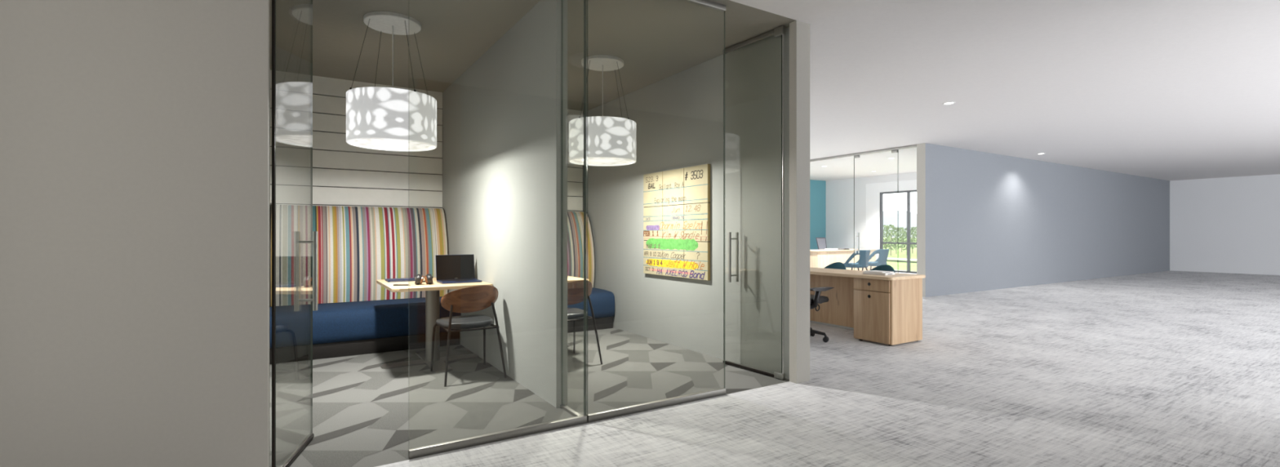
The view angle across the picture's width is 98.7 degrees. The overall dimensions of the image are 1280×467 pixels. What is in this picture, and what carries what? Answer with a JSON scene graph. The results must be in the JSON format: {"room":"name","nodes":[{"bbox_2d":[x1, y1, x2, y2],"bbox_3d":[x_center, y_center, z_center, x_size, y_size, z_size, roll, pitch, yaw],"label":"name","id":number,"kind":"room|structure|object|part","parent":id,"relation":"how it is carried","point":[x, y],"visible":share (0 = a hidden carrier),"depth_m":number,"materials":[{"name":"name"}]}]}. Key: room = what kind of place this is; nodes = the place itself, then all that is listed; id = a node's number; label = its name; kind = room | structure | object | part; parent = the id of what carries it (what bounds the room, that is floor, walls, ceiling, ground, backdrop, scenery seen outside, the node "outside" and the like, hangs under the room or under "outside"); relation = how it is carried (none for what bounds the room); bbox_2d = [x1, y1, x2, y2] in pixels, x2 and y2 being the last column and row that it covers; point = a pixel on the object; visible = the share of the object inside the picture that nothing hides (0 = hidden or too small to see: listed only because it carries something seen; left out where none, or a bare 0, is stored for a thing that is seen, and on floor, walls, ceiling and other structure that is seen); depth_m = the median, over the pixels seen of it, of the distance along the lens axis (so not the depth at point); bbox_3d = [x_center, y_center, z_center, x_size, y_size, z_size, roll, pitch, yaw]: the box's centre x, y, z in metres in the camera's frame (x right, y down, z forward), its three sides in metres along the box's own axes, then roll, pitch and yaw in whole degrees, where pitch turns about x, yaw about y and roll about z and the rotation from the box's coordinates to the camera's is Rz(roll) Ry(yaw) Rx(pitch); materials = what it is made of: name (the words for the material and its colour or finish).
{"room":"open office","nodes":[
{"label":"open office","id":0,"kind":"room"},
{"bbox_2d":[0,0,269,466],"bbox_3d":[-2.396,-0.253,2.207,1.502,2.905,0.190,0,0,-32],"label":"wall","id":1,"kind":"structure","parent":0,"point":[135,134],"depth_m":2.28,"materials":[{"name":"beige paint"}]},
{"bbox_2d":[271,0,317,466],"bbox_3d":[-1.842,-0.252,2.925,0.119,2.891,0.602,0,0,-15],"label":"door","id":2,"kind":"structure","parent":1,"relation":"in","point":[313,242],"depth_m":2.66,"materials":[{"name":"clear glass"}]},
{"bbox_3d":[-1.845,1.181,2.937,0.026,0.022,0.577,0,0,-15],"label":"rail","id":3,"kind":"part","parent":2,"relation":"part of","materials":[{"name":"grey metal"}]},
{"bbox_2d":[269,67,270,235],"bbox_3d":[-2.935,-0.253,4.160,0.115,2.905,3.690,0,0,-32],"label":"wall","id":4,"kind":"structure","parent":0,"point":[269,68],"depth_m":5.64,"materials":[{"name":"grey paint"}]},
{"bbox_2d":[270,70,583,212],"bbox_3d":[-2.394,-0.253,6.737,3.780,2.905,0.150,0,0,-32],"label":"wall","id":5,"kind":"structure","parent":0,"point":[344,174],"depth_m":6.06,"materials":[{"name":"white paint"}]},
{"bbox_2d":[442,0,567,407],"bbox_3d":[-1.454,-0.253,5.252,0.085,2.905,3.425,0,0,-32],"label":"wall partition","id":6,"kind":"structure","parent":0,"point":[502,117],"depth_m":4.42,"materials":[{"name":"grey paint"}]},
{"bbox_2d":[560,0,586,416],"bbox_3d":[-0.446,-0.253,3.652,0.028,2.905,0.352,0,0,-32],"label":"window","id":7,"kind":"structure","parent":6,"relation":"in","point":[562,406],"depth_m":3.51,"materials":[{"name":"metal"}]},
{"bbox_2d":[587,20,809,383],"bbox_3d":[0.266,-0.253,6.109,0.160,2.905,3.950,0,0,-32],"label":"wall","id":8,"kind":"structure","parent":0,"point":[678,117],"depth_m":5.14,"materials":[{"name":"grey paint"}]},
{"bbox_2d":[643,164,710,279],"bbox_3d":[0.366,-0.111,5.871,0.036,1.139,1.170,0,0,-32],"label":"canvas","id":9,"kind":"object","parent":8,"relation":"attached to","point":[677,202],"visible":1,"depth_m":5.79,"materials":[{"name":"multicoloured"}]},
{"bbox_3d":[0.157,0.271,6.200,0.033,0.375,0.383,0,0,-32],"label":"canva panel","id":10,"kind":"part","parent":9,"relation":"part of","materials":[{"name":"beige fabric"}]},
{"bbox_3d":[0.157,-0.111,6.200,0.033,0.375,0.383,0,0,-32],"label":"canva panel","id":11,"kind":"part","parent":9,"relation":"part of","materials":[{"name":"beige fabric"}]},
{"bbox_3d":[0.157,-0.493,6.200,0.033,0.375,0.383,0,0,-32],"label":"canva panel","id":12,"kind":"part","parent":9,"relation":"part of","materials":[{"name":"beige fabric"}]},
{"bbox_3d":[0.365,0.271,5.871,0.033,0.375,0.383,0,0,-32],"label":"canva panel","id":13,"kind":"part","parent":9,"relation":"part of","materials":[{"name":"beige fabric"}]},
{"bbox_3d":[0.365,-0.111,5.871,0.033,0.375,0.383,0,0,-32],"label":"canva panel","id":14,"kind":"part","parent":9,"relation":"part of","materials":[{"name":"beige fabric"}]},
{"bbox_3d":[0.365,-0.493,5.871,0.033,0.375,0.383,0,0,-32],"label":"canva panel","id":15,"kind":"part","parent":9,"relation":"part of","materials":[{"name":"beige fabric"}]},
{"bbox_3d":[0.368,-0.111,5.872,0.030,1.138,1.162,0,0,-32],"label":"backing frame","id":16,"kind":"part","parent":9,"relation":"part of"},
{"bbox_3d":[0.573,0.271,5.541,0.033,0.375,0.383,0,0,-32],"label":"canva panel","id":17,"kind":"part","parent":9,"relation":"part of","materials":[{"name":"beige fabric"}]},
{"bbox_3d":[0.573,-0.111,5.541,0.033,0.375,0.383,0,0,-32],"label":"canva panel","id":18,"kind":"part","parent":9,"relation":"part of","materials":[{"name":"beige fabric"}]},
{"bbox_3d":[0.573,-0.493,5.541,0.033,0.375,0.383,0,0,-32],"label":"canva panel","id":19,"kind":"part","parent":9,"relation":"part of","materials":[{"name":"beige fabric"}]},
{"bbox_2d":[723,25,785,379],"bbox_3d":[0.977,-0.252,4.781,0.119,2.891,0.705,0,0,-35],"label":"door","id":20,"kind":"structure","parent":8,"relation":"in","point":[778,32],"depth_m":4.55,"materials":[{"name":"clear glass"}]},
{"bbox_3d":[0.969,-1.674,4.791,0.026,0.038,0.680,0,0,-35],"label":"rail","id":21,"kind":"part","parent":20,"relation":"part of","materials":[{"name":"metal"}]},
{"bbox_3d":[0.969,1.181,4.791,0.026,0.022,0.680,0,0,-35],"label":"rail","id":22,"kind":"part","parent":20,"relation":"part of","materials":[{"name":"brown metal"}]},
{"bbox_2d":[269,270,1279,466],"bbox_3d":[7.925,1.249,8.429,25.600,0.101,18.200,0,0,-32],"label":"floor","id":23,"kind":"structure","parent":0,"point":[1170,368],"depth_m":4.03,"materials":[{"name":"grey carpet"}]},
{"bbox_2d":[269,204,461,364],"bbox_3d":[-2.887,0.449,5.817,1.725,1.502,0.860,0,0,-32],"label":"bench","id":24,"kind":"object","parent":23,"relation":"on","point":[358,246],"visible":0.86,"depth_m":5.74,"materials":[{"name":"multicoloured fabric"}]},
{"bbox_3d":[-3.030,0.214,6.043,1.725,1.028,0.325,0,0,-32],"label":"backrest","id":25,"kind":"part","parent":24,"relation":"part of","materials":[{"name":"fabric"}]},
{"bbox_2d":[269,296,461,348],"bbox_3d":[-2.873,0.891,5.796,1.725,0.323,0.810,0,0,-32],"label":"seat cushion","id":26,"kind":"object","parent":24,"relation":"on","point":[352,321],"depth_m":5.43,"materials":[{"name":"blue fabric"}]},
{"bbox_2d":[376,277,493,372],"bbox_3d":[-1.961,0.828,5.160,0.860,0.745,1.080,0,0,-32],"label":"table","id":27,"kind":"object","parent":23,"relation":"on","point":[432,291],"visible":0.78,"depth_m":5.09,"materials":[{"name":"brown wood"}]},
{"bbox_2d":[384,277,415,282],"bbox_3d":[-2.280,0.446,5.301,0.309,0.018,0.200,0,0,-32],"label":"notebook","id":28,"kind":"object","parent":27,"relation":"on","point":[406,279],"visible":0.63,"depth_m":5.22,"materials":[{"name":"blue paper"}]},
{"bbox_2d":[393,284,411,285],"bbox_3d":[-2.073,0.447,4.791,0.148,0.016,0.012,0,0,-7],"label":"pen","id":29,"kind":"object","parent":27,"relation":"on","point":[393,284],"visible":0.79,"depth_m":4.79,"materials":[{"name":"brown metal"}]},
{"bbox_2d":[414,273,433,284],"bbox_3d":[-1.943,0.407,4.941,0.157,0.095,0.198,0,0,-22],"label":"headphones","id":30,"kind":"object","parent":27,"relation":"on","point":[419,278],"visible":1,"depth_m":4.87,"materials":[{"name":"black plastic"}]},
{"bbox_2d":[414,274,423,284],"bbox_3d":[-1.963,0.407,4.884,0.078,0.095,0.106,0,0,-32],"label":"ear cup","id":31,"kind":"object","parent":30,"relation":"on","point":[419,278],"depth_m":4.85,"materials":[{"name":"metal"}]},
{"bbox_2d":[424,273,433,284],"bbox_3d":[-1.888,0.407,4.912,0.078,0.095,0.106,0,0,-32],"label":"ear cup","id":32,"kind":"object","parent":30,"relation":"on","point":[428,278],"depth_m":4.88,"materials":[{"name":"metal"}]},
{"bbox_2d":[435,254,481,284],"bbox_3d":[-1.705,0.328,5.166,0.360,0.249,0.288,0,0,-32],"label":"laptop","id":33,"kind":"object","parent":27,"relation":"on","point":[450,268],"visible":1,"depth_m":5.25,"materials":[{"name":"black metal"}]},
{"bbox_2d":[430,284,506,386],"bbox_3d":[-1.471,0.815,4.674,0.503,0.774,0.577,0,0,-32],"label":"cafe chair","id":34,"kind":"object","parent":23,"relation":"on","point":[477,298],"visible":1,"depth_m":4.52,"materials":[{"name":"brown wood"}]},
{"bbox_3d":[-1.766,0.985,4.755,0.136,0.432,0.028,0,0,28],"label":"leg","id":35,"kind":"part","parent":34,"relation":"part of","materials":[{"name":"brown metal"}]},
{"bbox_3d":[-1.524,0.889,4.378,0.021,0.624,0.158,0,0,2],"label":"leg","id":36,"kind":"part","parent":34,"relation":"part of","materials":[{"name":"brown metal"}]},
{"bbox_3d":[-1.492,0.757,4.708,0.453,0.055,0.443,0,0,-32],"label":"seat","id":37,"kind":"part","parent":34,"relation":"part of","materials":[{"name":"black leather"}]},
{"bbox_3d":[-1.385,0.538,4.537,0.474,0.221,0.143,0,0,-32],"label":"backrest","id":38,"kind":"part","parent":34,"relation":"part of","materials":[{"name":"brown wood"}]},
{"bbox_3d":[-1.370,0.788,4.513,0.396,0.015,0.016,0,0,-32],"label":"cross rail","id":39,"kind":"part","parent":34,"relation":"part of","materials":[{"name":"brown metal"}]},
{"bbox_3d":[-1.417,0.985,4.975,0.028,0.432,0.136,0,0,-2],"label":"leg","id":40,"kind":"part","parent":34,"relation":"part of","materials":[{"name":"brown metal"}]},
{"bbox_3d":[-1.181,0.889,4.595,0.158,0.624,0.021,0,0,24],"label":"leg","id":41,"kind":"part","parent":34,"relation":"part of","materials":[{"name":"brown metal"}]},
{"bbox_2d":[408,0,586,458],"bbox_3d":[-0.791,-0.253,3.221,1.056,2.905,0.032,0,0,-32],"label":"window","id":42,"kind":"structure","parent":23,"relation":"on","point":[500,435],"depth_m":3.17,"materials":[{"name":"clear glass"}]},
{"bbox_2d":[567,275,589,346],"bbox_3d":[-1.140,0.828,5.677,0.860,0.745,1.080,0,0,-32],"label":"table","id":43,"kind":"object","parent":23,"relation":"on","point":[570,278],"visible":0.07,"depth_m":5.52,"materials":[{"name":"brown wood"}]},
{"bbox_2d":[567,280,602,364],"bbox_3d":[-0.707,0.815,5.153,0.503,0.774,0.577,0,0,-32],"label":"cafe chair","id":44,"kind":"object","parent":23,"relation":"on","point":[575,289],"visible":0.49,"depth_m":5.04,"materials":[{"name":"brown wood"}]},
{"bbox_3d":[-0.652,0.985,5.454,0.028,0.432,0.136,0,0,-2],"label":"leg","id":45,"kind":"part","parent":44,"relation":"part of","materials":[{"name":"brown metal"}]},
{"bbox_3d":[-0.728,0.757,5.187,0.453,0.055,0.443,0,0,-32],"label":"seat","id":46,"kind":"part","parent":44,"relation":"part of","materials":[{"name":"black leather"}]},
{"bbox_3d":[-0.605,0.788,4.992,0.396,0.015,0.016,0,0,-32],"label":"cross rail","id":47,"kind":"part","parent":44,"relation":"part of","materials":[{"name":"brown metal"}]},
{"bbox_3d":[-0.620,0.538,5.016,0.474,0.221,0.143,0,0,-32],"label":"backrest","id":48,"kind":"part","parent":44,"relation":"part of","materials":[{"name":"brown wood"}]},
{"bbox_3d":[-0.417,0.889,5.074,0.158,0.624,0.021,0,0,24],"label":"leg","id":49,"kind":"part","parent":44,"relation":"part of","materials":[{"name":"brown metal"}]},
{"bbox_2d":[567,211,614,333],"bbox_3d":[-1.312,0.449,6.811,1.810,1.502,0.860,0,0,-32],"label":"bench","id":50,"kind":"object","parent":23,"relation":"on","point":[602,301],"visible":0.16,"depth_m":7.21,"materials":[{"name":"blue fabric"}]},
{"bbox_3d":[-1.454,0.214,7.037,1.810,1.028,0.325,0,0,-32],"label":"backrest","id":51,"kind":"part","parent":50,"relation":"part of","materials":[{"name":"fabric"}]},
{"bbox_2d":[567,287,614,319],"bbox_3d":[-1.298,0.891,6.790,1.810,0.323,0.810,0,0,-32],"label":"seat cushion","id":52,"kind":"object","parent":50,"relation":"on","point":[602,301],"depth_m":6.85,"materials":[{"name":"blue fabric"}]},
{"bbox_2d":[586,0,725,422],"bbox_3d":[0.149,-0.253,3.814,1.147,2.905,0.032,0,0,-32],"label":"window","id":53,"kind":"structure","parent":23,"relation":"on","point":[706,3],"depth_m":3.83,"materials":[{"name":"clear glass"}]},
{"bbox_2d":[815,237,826,248],"bbox_3d":[5.713,0.660,16.636,0.603,1.080,0.680,0,0,-37],"label":"office chair","id":54,"kind":"object","parent":23,"relation":"on","point":[821,242],"visible":0.28,"depth_m":16.89,"materials":[{"name":"grey plastic"}]},
{"bbox_2d":[809,286,834,342],"bbox_3d":[1.767,0.708,6.213,0.696,0.984,0.639,0,0,-32],"label":"chair","id":55,"kind":"object","parent":23,"relation":"on","point":[815,299],"visible":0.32,"depth_m":6.04,"materials":[{"name":"black plastic"}]},
{"bbox_3d":[1.905,0.717,5.992,0.142,0.224,0.085,0,0,11],"label":"arm post","id":56,"kind":"part","parent":55,"relation":"part of","materials":[{"name":"black plastic"}]},
{"bbox_3d":[1.800,0.735,6.220,0.502,0.080,0.470,0,0,-32],"label":"seat","id":57,"kind":"part","parent":55,"relation":"part of","materials":[{"name":"black plastic"}]},
{"bbox_2d":[824,262,846,269],"bbox_3d":[2.673,0.812,7.918,0.631,0.783,0.628,0,0,-32],"label":"chair","id":58,"kind":"object","parent":23,"relation":"on","point":[838,265],"visible":0.07,"depth_m":8.07,"materials":[{"name":"teal fabric"}]},
{"bbox_2d":[809,248,876,271],"bbox_3d":[5.578,0.828,15.568,2.550,0.745,0.780,0,0,-32],"label":"office desk","id":59,"kind":"object","parent":23,"relation":"on","point":[819,258],"visible":0.42,"depth_m":14.94,"materials":[{"name":"brown wood"}]},
{"bbox_3d":[4.523,0.843,14.917,0.030,0.715,0.715,0,0,-32],"label":"panel","id":60,"kind":"part","parent":59,"relation":"part of","materials":[{"name":"brown wood"}]},
{"bbox_3d":[4.870,0.843,14.699,0.385,0.715,0.025,0,0,-32],"label":"panel","id":61,"kind":"part","parent":59,"relation":"part of","materials":[{"name":"brown wood"}]},
{"bbox_2d":[824,248,838,250],"bbox_3d":[5.256,0.434,15.106,0.312,0.042,0.220,0,0,-37],"label":"paper stack","id":62,"kind":"object","parent":59,"relation":"on","point":[831,249],"visible":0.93,"depth_m":15.04,"materials":[{"name":"white paper"}]},
{"bbox_3d":[5.519,0.843,15.108,1.140,0.715,0.025,0,0,-32],"label":"panel","id":63,"kind":"part","parent":59,"relation":"part of","materials":[{"name":"brown wood"}]},
{"bbox_3d":[6.418,0.843,15.675,0.975,0.715,0.025,0,0,-32],"label":"panel","id":64,"kind":"part","parent":59,"relation":"part of","materials":[{"name":"wood"}]},
{"bbox_2d":[842,249,870,270],"bbox_3d":[5.337,0.800,13.515,0.629,0.806,0.637,0,0,-40],"label":"chair","id":65,"kind":"object","parent":23,"relation":"on","point":[863,260],"visible":0.84,"depth_m":13.28,"materials":[{"name":"plastic"}]},
{"bbox_3d":[5.299,0.785,13.559,0.520,0.090,0.520,0,0,-40],"label":"seat","id":66,"kind":"part","parent":65,"relation":"part of","materials":[{"name":"blue plastic"}]},
{"bbox_2d":[809,266,925,346],"bbox_3d":[2.317,0.830,6.869,0.660,0.740,2.215,0,0,-32],"label":"desk","id":67,"kind":"object","parent":23,"relation":"on","point":[887,309],"visible":0.71,"depth_m":6.04,"materials":[{"name":"brown wood"}]},
{"bbox_3d":[2.440,0.831,7.185,0.025,0.678,1.650,0,0,-32],"label":"modesty panel","id":68,"kind":"part","parent":67,"relation":"part of","materials":[{"name":"brown wood"}]},
{"bbox_3d":[2.531,0.902,6.007,0.020,0.540,0.436,0,0,-32],"label":"drawer","id":69,"kind":"part","parent":67,"relation":"part of","materials":[{"name":"brown wood"}]},
{"bbox_3d":[2.531,0.562,6.007,0.020,0.124,0.436,0,0,-32],"label":"drawer","id":70,"kind":"part","parent":67,"relation":"part of","materials":[{"name":"brown wood"}]},
{"bbox_2d":[862,271,894,275],"bbox_3d":[2.692,0.447,6.192,0.202,0.023,0.273,0,0,-36],"label":"magazine","id":71,"kind":"object","parent":67,"relation":"on","point":[864,273],"visible":0.81,"depth_m":6.10,"materials":[{"name":"white paper"}]},
{"bbox_2d":[864,270,893,272],"bbox_3d":[2.692,0.429,6.191,0.182,0.011,0.253,0,0,-25],"label":"magazine","id":72,"kind":"object","parent":71,"relation":"on","point":[873,271],"visible":1,"depth_m":6.14,"materials":[{"name":"white paper"}]},
{"bbox_2d":[862,248,888,271],"bbox_3d":[6.097,0.800,14.184,0.629,0.806,0.637,0,0,-40],"label":"chair","id":73,"kind":"object","parent":23,"relation":"on","point":[882,260],"visible":0.79,"depth_m":13.94,"materials":[{"name":"blue plastic"}]},
{"bbox_3d":[6.060,0.785,14.228,0.520,0.090,0.520,0,0,-40],"label":"seat","id":74,"kind":"part","parent":73,"relation":"part of","materials":[{"name":"blue plastic"}]},
{"bbox_3d":[6.117,0.597,14.161,0.633,0.413,0.590,0,0,-40],"label":"backrest","id":75,"kind":"part","parent":73,"relation":"part of","materials":[{"name":"blue plastic"}]},
{"bbox_2d":[871,264,895,272],"bbox_3d":[3.078,0.812,7.275,0.631,0.783,0.628,0,0,-32],"label":"chair","id":76,"kind":"object","parent":23,"relation":"on","point":[884,267],"visible":0.07,"depth_m":7.43,"materials":[{"name":"teal fabric"}]},
{"bbox_2d":[269,0,1279,181],"bbox_3d":[7.925,-1.805,8.429,25.600,0.200,18.200,0,0,-32],"label":"ceiling","id":77,"kind":"structure","parent":0,"point":[1166,90],"depth_m":5.53,"materials":[{"name":"white paint"}]},
{"bbox_2d":[346,11,436,151],"bbox_3d":[-1.993,-1.208,4.430,0.666,0.995,0.666,0,0,-32],"label":"pendant lamp","id":78,"kind":"object","parent":77,"relation":"hanging from","point":[377,117],"visible":1,"depth_m":4.21,"materials":[{"name":"white fabric"}]},
{"bbox_3d":[-1.993,-0.902,4.430,0.666,0.385,0.666,0,0,-32],"label":"lamp shade","id":79,"kind":"part","parent":78,"relation":"part of","materials":[{"name":"white fabric"}]},
{"bbox_2d":[348,138,435,150],"bbox_3d":[-1.993,-0.726,4.430,0.642,0.008,0.642,0,0,-32],"label":"diffuser","id":80,"kind":"object","parent":78,"relation":"attached to","point":[373,144],"depth_m":4.44,"materials":[{"name":"white plastic"}]},
{"bbox_3d":[-1.993,-1.360,4.430,0.008,0.630,0.008,0,0,35],"label":"power cord","id":81,"kind":"part","parent":78,"relation":"part of","materials":[{"name":"white plastic"}]},
{"bbox_2d":[568,54,635,165],"bbox_3d":[-0.370,-1.208,5.460,0.666,0.995,0.666,0,0,-32],"label":"pendant lamp","id":82,"kind":"object","parent":77,"relation":"hanging from","point":[611,140],"visible":0.97,"depth_m":5.22,"materials":[{"name":"white fabric"}]},
{"bbox_3d":[-0.370,-0.902,5.460,0.666,0.385,0.666,0,0,-32],"label":"lamp shade","id":83,"kind":"part","parent":82,"relation":"part of","materials":[{"name":"white fabric"}]},
{"bbox_3d":[-0.370,-1.360,5.460,0.008,0.630,0.008,0,0,35],"label":"power cord","id":84,"kind":"part","parent":82,"relation":"part of","materials":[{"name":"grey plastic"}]},
{"bbox_2d":[570,157,635,164],"bbox_3d":[-0.370,-0.726,5.460,0.642,0.008,0.642,0,0,-32],"label":"diffuser","id":85,"kind":"object","parent":82,"relation":"attached to","point":[591,161],"depth_m":5.49,"materials":[{"name":"white plastic"}]},
{"bbox_2d":[942,102,955,104],"bbox_3d":[4.040,-1.702,7.184,0.152,0.006,0.152,0,0,-32],"label":"recessed light","id":86,"kind":"object","parent":77,"relation":"in","point":[945,103],"visible":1,"depth_m":7.18,"materials":[{"name":"white ceramic"}]},
{"bbox_2d":[809,179,826,249],"bbox_3d":[4.145,-0.253,16.715,4.650,2.905,0.150,0,0,-32],"label":"wall","id":87,"kind":"structure","parent":0,"point":[817,188],"depth_m":17.60,"materials":[{"name":"paint"}]},
{"bbox_2d":[826,172,916,274],"bbox_3d":[7.633,-0.253,15.404,0.150,2.905,5.790,0,0,-32],"label":"wall","id":88,"kind":"structure","parent":0,"point":[839,193],"depth_m":16.76,"materials":[{"name":"white paint"}]},
{"bbox_2d":[880,190,916,273],"bbox_3d":[7.804,-0.050,15.104,0.100,2.320,2.620,0,0,-32],"label":"window","id":89,"kind":"structure","parent":88,"relation":"in","point":[882,242],"depth_m":15.46,"materials":[{"name":"black metal"}]},
{"bbox_2d":[916,142,1169,297],"bbox_3d":[11.223,-0.253,14.146,13.920,2.905,0.170,0,0,-32],"label":"wall","id":90,"kind":"structure","parent":0,"point":[986,221],"depth_m":12.57,"materials":[{"name":"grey paint"}]},
{"bbox_2d":[809,144,916,272],"bbox_3d":[3.780,-0.253,12.974,0.060,2.905,5.790,0,0,-32],"label":"window","id":91,"kind":"structure","parent":90,"relation":"in","point":[913,145],"depth_m":11.08,"materials":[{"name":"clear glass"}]},
{"bbox_2d":[853,149,897,270],"bbox_3d":[4.838,-0.235,11.297,0.128,2.846,0.995,0,0,-32],"label":"door","id":92,"kind":"structure","parent":91,"relation":"attached to","point":[896,150],"depth_m":11.68,"materials":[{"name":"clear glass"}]},
{"bbox_3d":[5.217,-0.248,10.697,0.010,2.873,0.397,0,0,-32],"label":"glass pane","id":93,"kind":"part","parent":91,"relation":"part of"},
{"bbox_2d":[1169,173,1279,275],"bbox_3d":[20.398,-0.253,12.788,0.150,2.905,12.260,0,0,-32],"label":"wall","id":94,"kind":"structure","parent":0,"point":[1226,224],"depth_m":16.72,"materials":[{"name":"white paint"}]},
{"label":"outside","id":95,"kind":"structure","parent":0,"visible":0},
{"bbox_2d":[883,209,916,237],"bbox_3d":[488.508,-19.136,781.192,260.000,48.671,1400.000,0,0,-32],"label":"hills","id":96,"kind":"structure","parent":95,"point":[890,217],"depth_m":831.60,"materials":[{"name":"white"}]},
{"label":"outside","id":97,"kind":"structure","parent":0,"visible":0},
{"bbox_2d":[883,237,916,271],"bbox_3d":[132.819,4.200,272.989,480.000,0.497,520.000,0,0,-32],"label":"lawn","id":98,"kind":"structure","parent":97,"point":[893,263],"depth_m":87.35,"materials":[{"name":"green plant"}]},
{"bbox_2d":[883,224,892,248],"bbox_3d":[55.692,1.116,124.459,3.140,6.175,2.993,0,0,-14],"label":"tree","id":99,"kind":"object","parent":98,"relation":"on","point":[884,225],"visible":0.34,"depth_m":124.41,"materials":[{"name":"green plant"}]},
{"bbox_2d":[883,224,897,255],"bbox_3d":[47.472,1.234,103.959,2.913,5.939,2.795,0,0,-16],"label":"tree","id":100,"kind":"object","parent":98,"relation":"on","point":[892,239],"visible":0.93,"depth_m":103.88,"materials":[{"name":"green plant"}]},
{"bbox_2d":[888,226,902,253],"bbox_3d":[52.928,1.402,113.528,2.710,5.602,2.751,0,0,6],"label":"tree","id":101,"kind":"object","parent":98,"relation":"on","point":[895,245],"visible":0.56,"depth_m":113.40,"materials":[{"name":"green plant"}]},
{"bbox_2d":[896,226,906,252],"bbox_3d":[58.596,1.386,123.052,2.866,5.635,2.732,0,0,29],"label":"tree","id":102,"kind":"object","parent":98,"relation":"on","point":[900,228],"visible":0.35,"depth_m":122.91,"materials":[{"name":"green plant"}]},
{"bbox_2d":[899,227,915,255],"bbox_3d":[51.332,1.468,105.468,2.574,5.470,2.683,0,0,-17],"label":"tree","id":103,"kind":"object","parent":98,"relation":"on","point":[903,229],"visible":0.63,"depth_m":105.33,"materials":[{"name":"green plant"}]},
{"bbox_2d":[905,226,916,253],"bbox_3d":[57.027,1.378,115.040,2.734,5.650,2.775,0,0,36],"label":"tree","id":104,"kind":"object","parent":98,"relation":"on","point":[913,228],"visible":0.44,"depth_m":114.83,"materials":[{"name":"green plant"}]},
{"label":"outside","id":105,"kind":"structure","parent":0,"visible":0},
{"bbox_2d":[887,257,916,271],"bbox_3d":[28.292,3.880,76.971,51.600,0.001,180.000,0,0,-32],"label":"path","id":106,"kind":"structure","parent":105,"point":[887,258],"depth_m":82.88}
]}

